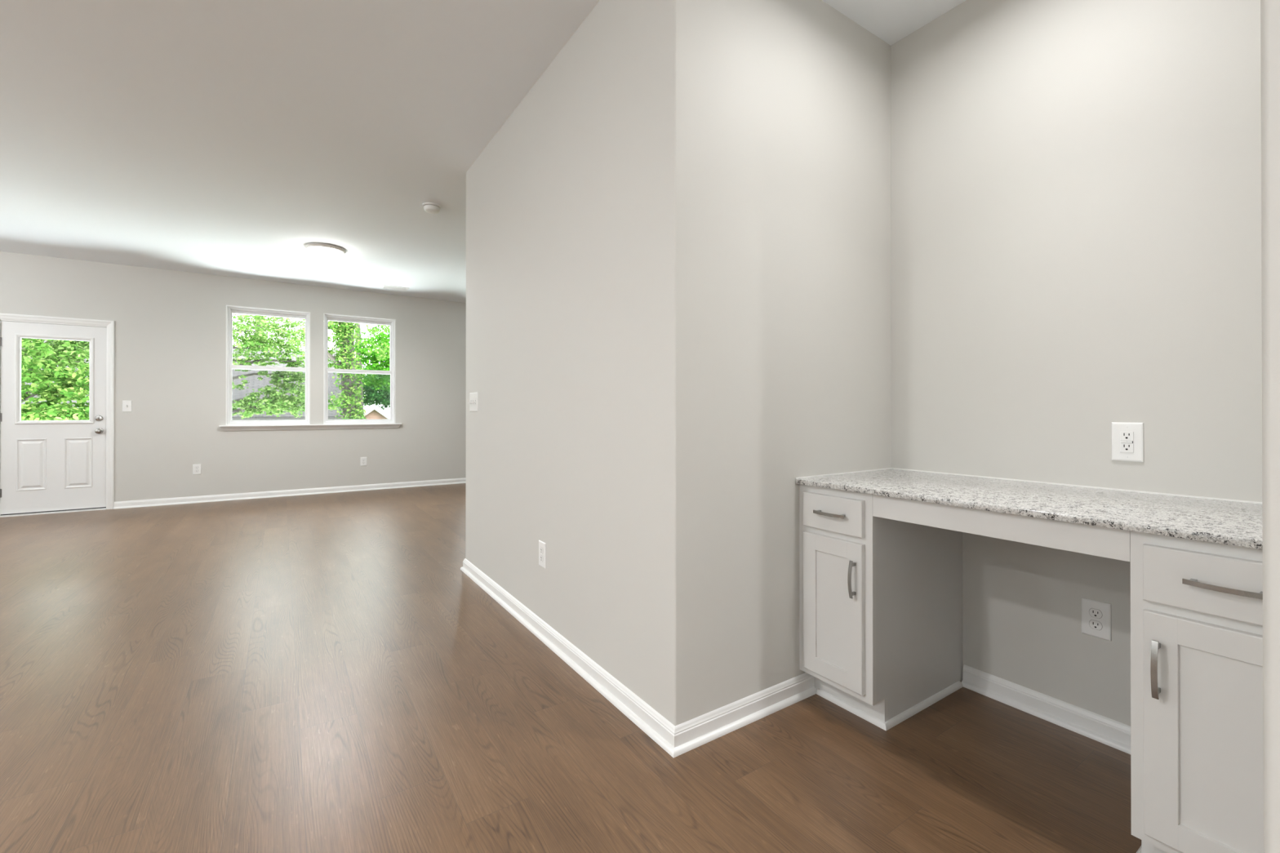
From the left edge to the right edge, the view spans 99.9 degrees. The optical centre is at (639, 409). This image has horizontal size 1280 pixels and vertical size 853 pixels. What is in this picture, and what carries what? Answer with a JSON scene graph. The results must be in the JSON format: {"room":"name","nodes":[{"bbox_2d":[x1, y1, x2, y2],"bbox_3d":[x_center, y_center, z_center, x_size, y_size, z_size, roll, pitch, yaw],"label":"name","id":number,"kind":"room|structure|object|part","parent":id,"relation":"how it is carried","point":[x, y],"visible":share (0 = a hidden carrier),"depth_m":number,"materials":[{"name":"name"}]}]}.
{"room":"empty living room","nodes":[
{"label":"empty living room","id":0,"kind":"room"},
{"bbox_2d":[0,251,466,502],"bbox_3d":[-5.221,-0.255,6.558,10.600,2.743,0.160,0,0,-34],"label":"wall","id":1,"kind":"structure","parent":0,"point":[170,326],"depth_m":6.54,"materials":[{"name":"grey paint"}]},
{"bbox_2d":[0,312,114,517],"bbox_3d":[-6.303,0.062,5.811,0.924,2.104,0.200,0,0,-34],"label":"door","id":2,"kind":"structure","parent":1,"relation":"in","point":[46,467],"depth_m":5.77,"materials":[{"name":"white paint"}]},
{"bbox_3d":[-6.422,0.585,5.673,0.221,0.545,0.010,0,0,-34],"label":"raised panel","id":3,"kind":"part","parent":2,"relation":"part of","materials":[{"name":"white paint"}]},
{"bbox_3d":[-6.281,-0.315,5.779,0.593,0.946,0.043,0,0,-34],"label":"lite frame","id":4,"kind":"part","parent":2,"relation":"part of","materials":[{"name":"white paint"}]},
{"bbox_3d":[-6.130,0.586,5.868,0.221,0.545,0.010,0,0,-34],"label":"raised panel","id":5,"kind":"part","parent":2,"relation":"part of","materials":[{"name":"white paint"}]},
{"bbox_3d":[-5.979,0.242,5.937,0.066,0.066,0.052,0,0,-34],"label":"knob","id":6,"kind":"part","parent":2,"relation":"part of","materials":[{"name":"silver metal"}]},
{"bbox_2d":[122,400,132,411],"bbox_3d":[-5.792,-0.034,6.069,0.079,0.126,0.019,0,0,-34],"label":"light switch","id":7,"kind":"object","parent":1,"relation":"attached to","point":[126,405],"visible":1,"depth_m":6.07,"materials":[{"name":"white plastic"}]},
{"bbox_2d":[192,463,201,475],"bbox_3d":[-5.285,0.718,6.412,0.079,0.122,0.008,0,0,-34],"label":"wall outlet","id":8,"kind":"object","parent":1,"relation":"attached to","point":[197,468],"visible":1,"depth_m":6.41,"materials":[{"name":"white plastic"}]},
{"bbox_2d":[226,305,310,425],"bbox_3d":[-4.731,-0.537,6.867,0.880,1.474,0.133,0,0,-34],"label":"window","id":9,"kind":"structure","parent":1,"relation":"in","point":[230,309],"depth_m":6.82,"materials":[{"name":"white paint"}]},
{"bbox_3d":[-4.733,-0.184,6.870,0.800,0.728,0.034,0,0,-34],"label":"sash","id":10,"kind":"part","parent":9,"relation":"part of","materials":[{"name":"white plastic"}]},
{"bbox_3d":[-4.751,-0.869,6.899,0.800,0.739,0.034,0,0,-34],"label":"sash","id":11,"kind":"part","parent":9,"relation":"part of","materials":[{"name":"white plastic"}]},
{"bbox_2d":[113,477,466,509],"bbox_3d":[-3.319,1.081,7.712,6.151,0.078,0.028,0,0,-34],"label":"baseboard","id":12,"kind":"structure","parent":1,"relation":"attached to","point":[202,499],"depth_m":6.84,"materials":[{"name":"white paint"}]},
{"bbox_2d":[218,423,401,431],"bbox_3d":[-4.258,0.233,7.096,2.049,0.066,0.112,0,0,-34],"label":"window sill","id":13,"kind":"structure","parent":1,"relation":"attached to","point":[340,426],"depth_m":7.00,"materials":[{"name":"white paint"}]},
{"bbox_2d":[323,312,395,424],"bbox_3d":[-3.873,-0.538,7.440,0.884,1.478,0.133,0,0,-34],"label":"window","id":14,"kind":"structure","parent":1,"relation":"in","point":[326,317],"depth_m":7.44,"materials":[{"name":"white paint"}]},
{"bbox_3d":[-3.894,-0.869,7.472,0.804,0.743,0.034,0,0,-34],"label":"sash","id":15,"kind":"part","parent":14,"relation":"part of","materials":[{"name":"white plastic"}]},
{"bbox_3d":[-3.876,-0.183,7.442,0.804,0.728,0.034,0,0,-34],"label":"sash","id":16,"kind":"part","parent":14,"relation":"part of","materials":[{"name":"clear glass"}]},
{"bbox_2d":[360,457,366,466],"bbox_3d":[-3.805,0.721,7.400,0.079,0.122,0.008,0,0,-34],"label":"wall outlet","id":17,"kind":"object","parent":1,"relation":"attached to","point":[362,460],"visible":1,"depth_m":7.40,"materials":[{"name":"white plastic"}]},
{"bbox_2d":[0,0,965,302],"bbox_3d":[-1.769,-1.717,1.393,10.600,0.150,12.273,0,0,-34],"label":"ceiling","id":18,"kind":"structure","parent":0,"point":[228,138],"depth_m":3.09,"materials":[{"name":"white paint"}]},
{"bbox_2d":[304,243,346,260],"bbox_3d":[-3.181,-1.567,5.438,0.362,0.126,0.362,0,0,-34],"label":"ceiling lamp","id":19,"kind":"object","parent":18,"relation":"attached to","point":[325,251],"visible":1,"depth_m":5.34,"materials":[{"name":"white glass"}]},
{"bbox_3d":[-3.181,-1.559,5.438,0.304,0.082,0.304,0,0,-34],"label":"lamp shade","id":20,"kind":"part","parent":19,"relation":"part of","materials":[{"name":"white glass"}]},
{"bbox_2d":[379,284,408,291],"bbox_3d":[-3.283,-1.620,7.192,0.330,0.008,0.210,0,0,-34],"label":"ceiling vent","id":21,"kind":"object","parent":18,"relation":"in","point":[384,286],"visible":1,"depth_m":7.17,"materials":[{"name":"white metal"}]},
{"bbox_2d":[422,202,440,213],"bbox_3d":[-1.671,-1.607,4.312,0.140,0.052,0.140,0,0,-34],"label":"smoke detector","id":22,"kind":"object","parent":18,"relation":"attached to","point":[429,207],"visible":1,"depth_m":4.27,"materials":[{"name":"white plastic"}]},
{"bbox_2d":[0,483,1141,852],"bbox_3d":[-1.769,1.161,1.384,10.600,0.120,12.273,0,0,-34],"label":"floor","id":23,"kind":"structure","parent":0,"point":[317,673],"depth_m":1.81,"materials":[{"name":"wood"}]},
{"bbox_2d":[799,484,963,731],"bbox_3d":[0.939,0.694,2.097,0.671,0.817,0.318,0,0,-34],"label":"base cabinet","id":24,"kind":"object","parent":23,"relation":"on","point":[881,599],"visible":0.96,"depth_m":1.94,"materials":[{"name":"white laminate"}]},
{"bbox_3d":[0.675,0.374,1.919,0.033,0.011,0.128,0,0,-34],"label":"handle","id":25,"kind":"part","parent":24,"relation":"part of","materials":[{"name":"silver metal"}]},
{"bbox_3d":[0.693,0.377,1.938,0.019,0.127,0.249,0,0,-34],"label":"drawer","id":26,"kind":"part","parent":24,"relation":"part of","materials":[{"name":"white paint"}]},
{"bbox_3d":[0.693,0.720,1.937,0.019,0.513,0.249,0,0,-34],"label":"door","id":27,"kind":"part","parent":24,"relation":"part of","materials":[{"name":"white paint"}]},
{"bbox_3d":[0.708,0.644,1.949,0.019,0.717,0.308,0,0,-34],"label":"frame","id":28,"kind":"part","parent":24,"relation":"part of","materials":[{"name":"white paint"}]},
{"bbox_3d":[0.726,0.583,1.841,0.033,0.128,0.011,0,0,-34],"label":"handle","id":29,"kind":"part","parent":24,"relation":"part of","materials":[{"name":"silver metal"}]},
{"bbox_3d":[0.982,1.093,2.106,0.528,0.019,0.288,0,0,-34],"label":"shoe moulding","id":30,"kind":"part","parent":24,"relation":"part of","materials":[{"name":"white paint"}]},
{"bbox_2d":[1130,531,1263,852],"bbox_3d":[1.471,0.692,1.300,0.671,0.817,0.321,0,0,-34],"label":"base cabinet","id":31,"kind":"object","parent":23,"relation":"on","point":[1197,753],"visible":0.86,"depth_m":1.17,"materials":[{"name":"white laminate"}]},
{"bbox_2d":[795,467,1262,550],"bbox_3d":[1.216,0.273,1.706,0.644,0.024,1.277,0,0,-34],"label":"countertop","id":32,"kind":"structure","parent":31,"relation":"on","point":[1234,522],"depth_m":1.53,"materials":[{"name":"stone"}]},
{"bbox_2d":[872,494,1130,561],"bbox_3d":[0.978,0.323,1.546,0.019,0.076,0.662,0,0,-34],"label":"apron","id":33,"kind":"object","parent":32,"relation":"attached to","point":[1104,542],"visible":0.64,"depth_m":1.47,"materials":[{"name":"white paint"}]},
{"bbox_3d":[1.505,1.091,1.323,0.528,0.019,0.317,0,0,-34],"label":"shoe moulding","id":34,"kind":"part","parent":31,"relation":"part of","materials":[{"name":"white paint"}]},
{"bbox_3d":[1.153,0.581,1.201,0.033,0.128,0.011,0,0,-34],"label":"handle","id":35,"kind":"part","parent":31,"relation":"part of","materials":[{"name":"silver metal"}]},
{"bbox_3d":[1.232,0.374,1.132,0.019,0.127,0.256,0,0,-34],"label":"drawer","id":36,"kind":"part","parent":31,"relation":"part of","materials":[{"name":"white paint"}]},
{"bbox_3d":[1.232,0.717,1.131,0.019,0.513,0.256,0,0,-34],"label":"door","id":37,"kind":"part","parent":31,"relation":"part of","materials":[{"name":"white paint"}]},
{"bbox_3d":[1.213,0.372,1.112,0.033,0.011,0.128,0,0,-34],"label":"handle","id":38,"kind":"part","parent":31,"relation":"part of","materials":[{"name":"silver metal"}]},
{"bbox_2d":[465,0,891,725],"bbox_3d":[0.926,-0.264,3.709,3.540,2.743,2.373,0,0,-34],"label":"wall","id":39,"kind":"structure","parent":0,"point":[678,236],"depth_m":2.06,"materials":[{"name":"grey paint"}]},
{"bbox_2d":[469,391,478,411],"bbox_3d":[-1.104,-0.047,3.544,0.019,0.126,0.171,0,0,-34],"label":"light switch","id":40,"kind":"object","parent":39,"relation":"attached to","point":[473,397],"visible":1,"depth_m":3.53,"materials":[{"name":"white plastic"}]},
{"bbox_2d":[538,540,546,568],"bbox_3d":[-0.477,0.706,2.614,0.008,0.122,0.079,0,0,-34],"label":"wall outlet","id":41,"kind":"object","parent":39,"relation":"attached to","point":[542,546],"visible":1,"depth_m":2.60,"materials":[{"name":"white plastic"}]},
{"bbox_2d":[460,558,817,758],"bbox_3d":[0.915,1.069,3.697,3.568,0.078,2.429,0,0,-34],"label":"baseboard","id":42,"kind":"structure","parent":39,"relation":"attached to","point":[676,740],"depth_m":1.98,"materials":[{"name":"white paint"}]},
{"bbox_2d":[890,0,1262,726],"bbox_3d":[2.448,-0.267,2.531,2.318,2.743,1.278,0,0,-34],"label":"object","id":43,"kind":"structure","parent":0,"point":[1076,184],"depth_m":1.86,"materials":[{"name":"grey paint"}]},
{"bbox_2d":[961,664,1130,754],"bbox_3d":[1.473,1.063,1.875,0.028,0.078,0.660,0,0,-34],"label":"baseboard","id":44,"kind":"structure","parent":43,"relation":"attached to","point":[1116,735],"depth_m":1.90,"materials":[{"name":"white paint"}]},
{"bbox_2d":[1081,597,1111,641],"bbox_3d":[1.532,0.705,1.806,0.008,0.122,0.079,0,0,-34],"label":"wall outlet","id":45,"kind":"object","parent":43,"relation":"attached to","point":[1095,615],"visible":1,"depth_m":1.80,"materials":[{"name":"white plastic"}]},
{"bbox_2d":[1088,608,1102,618],"bbox_3d":[1.530,0.686,1.805,0.002,0.029,0.036,0,0,-34],"label":"receptacle","id":46,"kind":"object","parent":45,"relation":"attached to","point":[1094,613],"depth_m":1.80,"materials":[{"name":"white plastic"}]},
{"bbox_2d":[1088,619,1102,630],"bbox_3d":[1.530,0.725,1.805,0.001,0.029,0.036,0,0,-34],"label":"receptacle","id":47,"kind":"object","parent":45,"relation":"attached to","point":[1094,624],"depth_m":1.80,"materials":[{"name":"white plastic"}]},
{"bbox_2d":[1111,422,1143,462],"bbox_3d":[1.576,0.106,1.740,0.010,0.126,0.079,0,0,-34],"label":"outlet","id":48,"kind":"object","parent":43,"relation":"attached to","point":[1127,438],"visible":1,"depth_m":1.74,"materials":[{"name":"white plastic"}]},
{"bbox_2d":[1120,431,1133,453],"bbox_3d":[1.575,0.106,1.739,0.004,0.067,0.033,0,0,-34],"label":"receptacle","id":49,"kind":"object","parent":48,"relation":"attached to","point":[1126,438],"depth_m":1.74,"materials":[{"name":"white plastic"}]},
{"bbox_2d":[1260,0,1279,852],"bbox_3d":[3.342,-0.276,-0.109,3.763,2.743,4.105,0,0,-34],"label":"wall","id":50,"kind":"structure","parent":0,"point":[1269,9],"depth_m":0.55,"materials":[{"name":"grey paint"}]},
{"label":"outside","id":51,"kind":"structure","parent":0,"visible":0},
{"bbox_3d":[-12.768,2.582,32.615,105.000,1.930,51.560,0,0,-34],"label":"ground","id":52,"kind":"structure","parent":51,"visible":0},
{"bbox_2d":[21,337,89,420],"bbox_3d":[-8.598,-1.129,8.083,1.594,6.004,1.901,0,0,42],"label":"tree","id":53,"kind":"object","parent":52,"relation":"on","point":[72,384],"visible":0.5,"depth_m":7.82,"materials":[{"name":"green plant"}]},
{"bbox_2d":[21,337,89,394],"bbox_3d":[-12.056,-1.101,10.873,3.268,9.007,2.243,0,0,-34],"label":"tree","id":54,"kind":"object","parent":52,"relation":"on","point":[65,353],"visible":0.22,"depth_m":10.66,"materials":[{"name":"green plant"}]},
{"bbox_2d":[21,340,342,420],"bbox_3d":[-19.079,0.812,14.835,18.750,5.860,10.130,0,0,-34],"label":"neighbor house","id":55,"kind":"structure","parent":52,"relation":"on","point":[254,383],"depth_m":16.27,"materials":[{"name":"grey"}]},
{"bbox_2d":[232,315,305,351],"bbox_3d":[-17.762,-2.472,25.481,4.330,12.010,3.868,0,0,-34],"label":"tree","id":56,"kind":"object","parent":52,"relation":"on","point":[242,324],"visible":0.05,"depth_m":25.20,"materials":[{"name":"green plant"}]},
{"bbox_2d":[231,314,330,419],"bbox_3d":[-6.633,-2.428,9.167,1.535,8.506,2.491,0,0,34],"label":"oak tree","id":57,"kind":"object","parent":52,"relation":"on","point":[273,404],"visible":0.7,"depth_m":9.15,"materials":[{"name":"green plant"}]},
{"bbox_2d":[285,317,390,419],"bbox_3d":[-7.012,-2.655,12.894,2.575,11.012,1.830,0,0,-34],"label":"tree","id":58,"kind":"object","parent":52,"relation":"on","point":[344,332],"visible":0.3,"depth_m":12.57,"materials":[{"name":"green plant"}]},
{"bbox_2d":[328,322,386,419],"bbox_3d":[-13.809,-1.969,25.662,3.868,11.013,3.626,0,0,-34],"label":"slender tree","id":59,"kind":"object","parent":52,"relation":"on","point":[359,337],"visible":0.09,"depth_m":25.71,"materials":[{"name":"green plant"}]},
{"bbox_3d":[-13.809,-2.362,25.663,3.868,3.799,3.626,0,0,-34],"label":"crown","id":60,"kind":"part","parent":59,"relation":"part of","materials":[{"name":"green plant"}]},
{"bbox_2d":[354,324,390,391],"bbox_3d":[-7.583,-0.748,16.767,2.845,8.510,2.424,0,0,7],"label":"maple tree","id":61,"kind":"object","parent":52,"relation":"on","point":[374,364],"visible":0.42,"depth_m":16.21,"materials":[{"name":"green plant"}]},
{"bbox_2d":[362,364,390,409],"bbox_3d":[-14.906,-0.699,31.255,6.290,8.519,4.729,0,0,38],"label":"shade tree","id":62,"kind":"object","parent":52,"relation":"on","point":[381,397],"visible":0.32,"depth_m":29.98,"materials":[{"name":"green plant"}]},
{"bbox_2d":[363,404,390,419],"bbox_3d":[-23.976,1.621,43.688,5.900,3.921,9.300,0,0,-34],"label":"brick house","id":63,"kind":"structure","parent":52,"relation":"on","point":[372,411],"depth_m":40.93,"materials":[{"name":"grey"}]}
]}

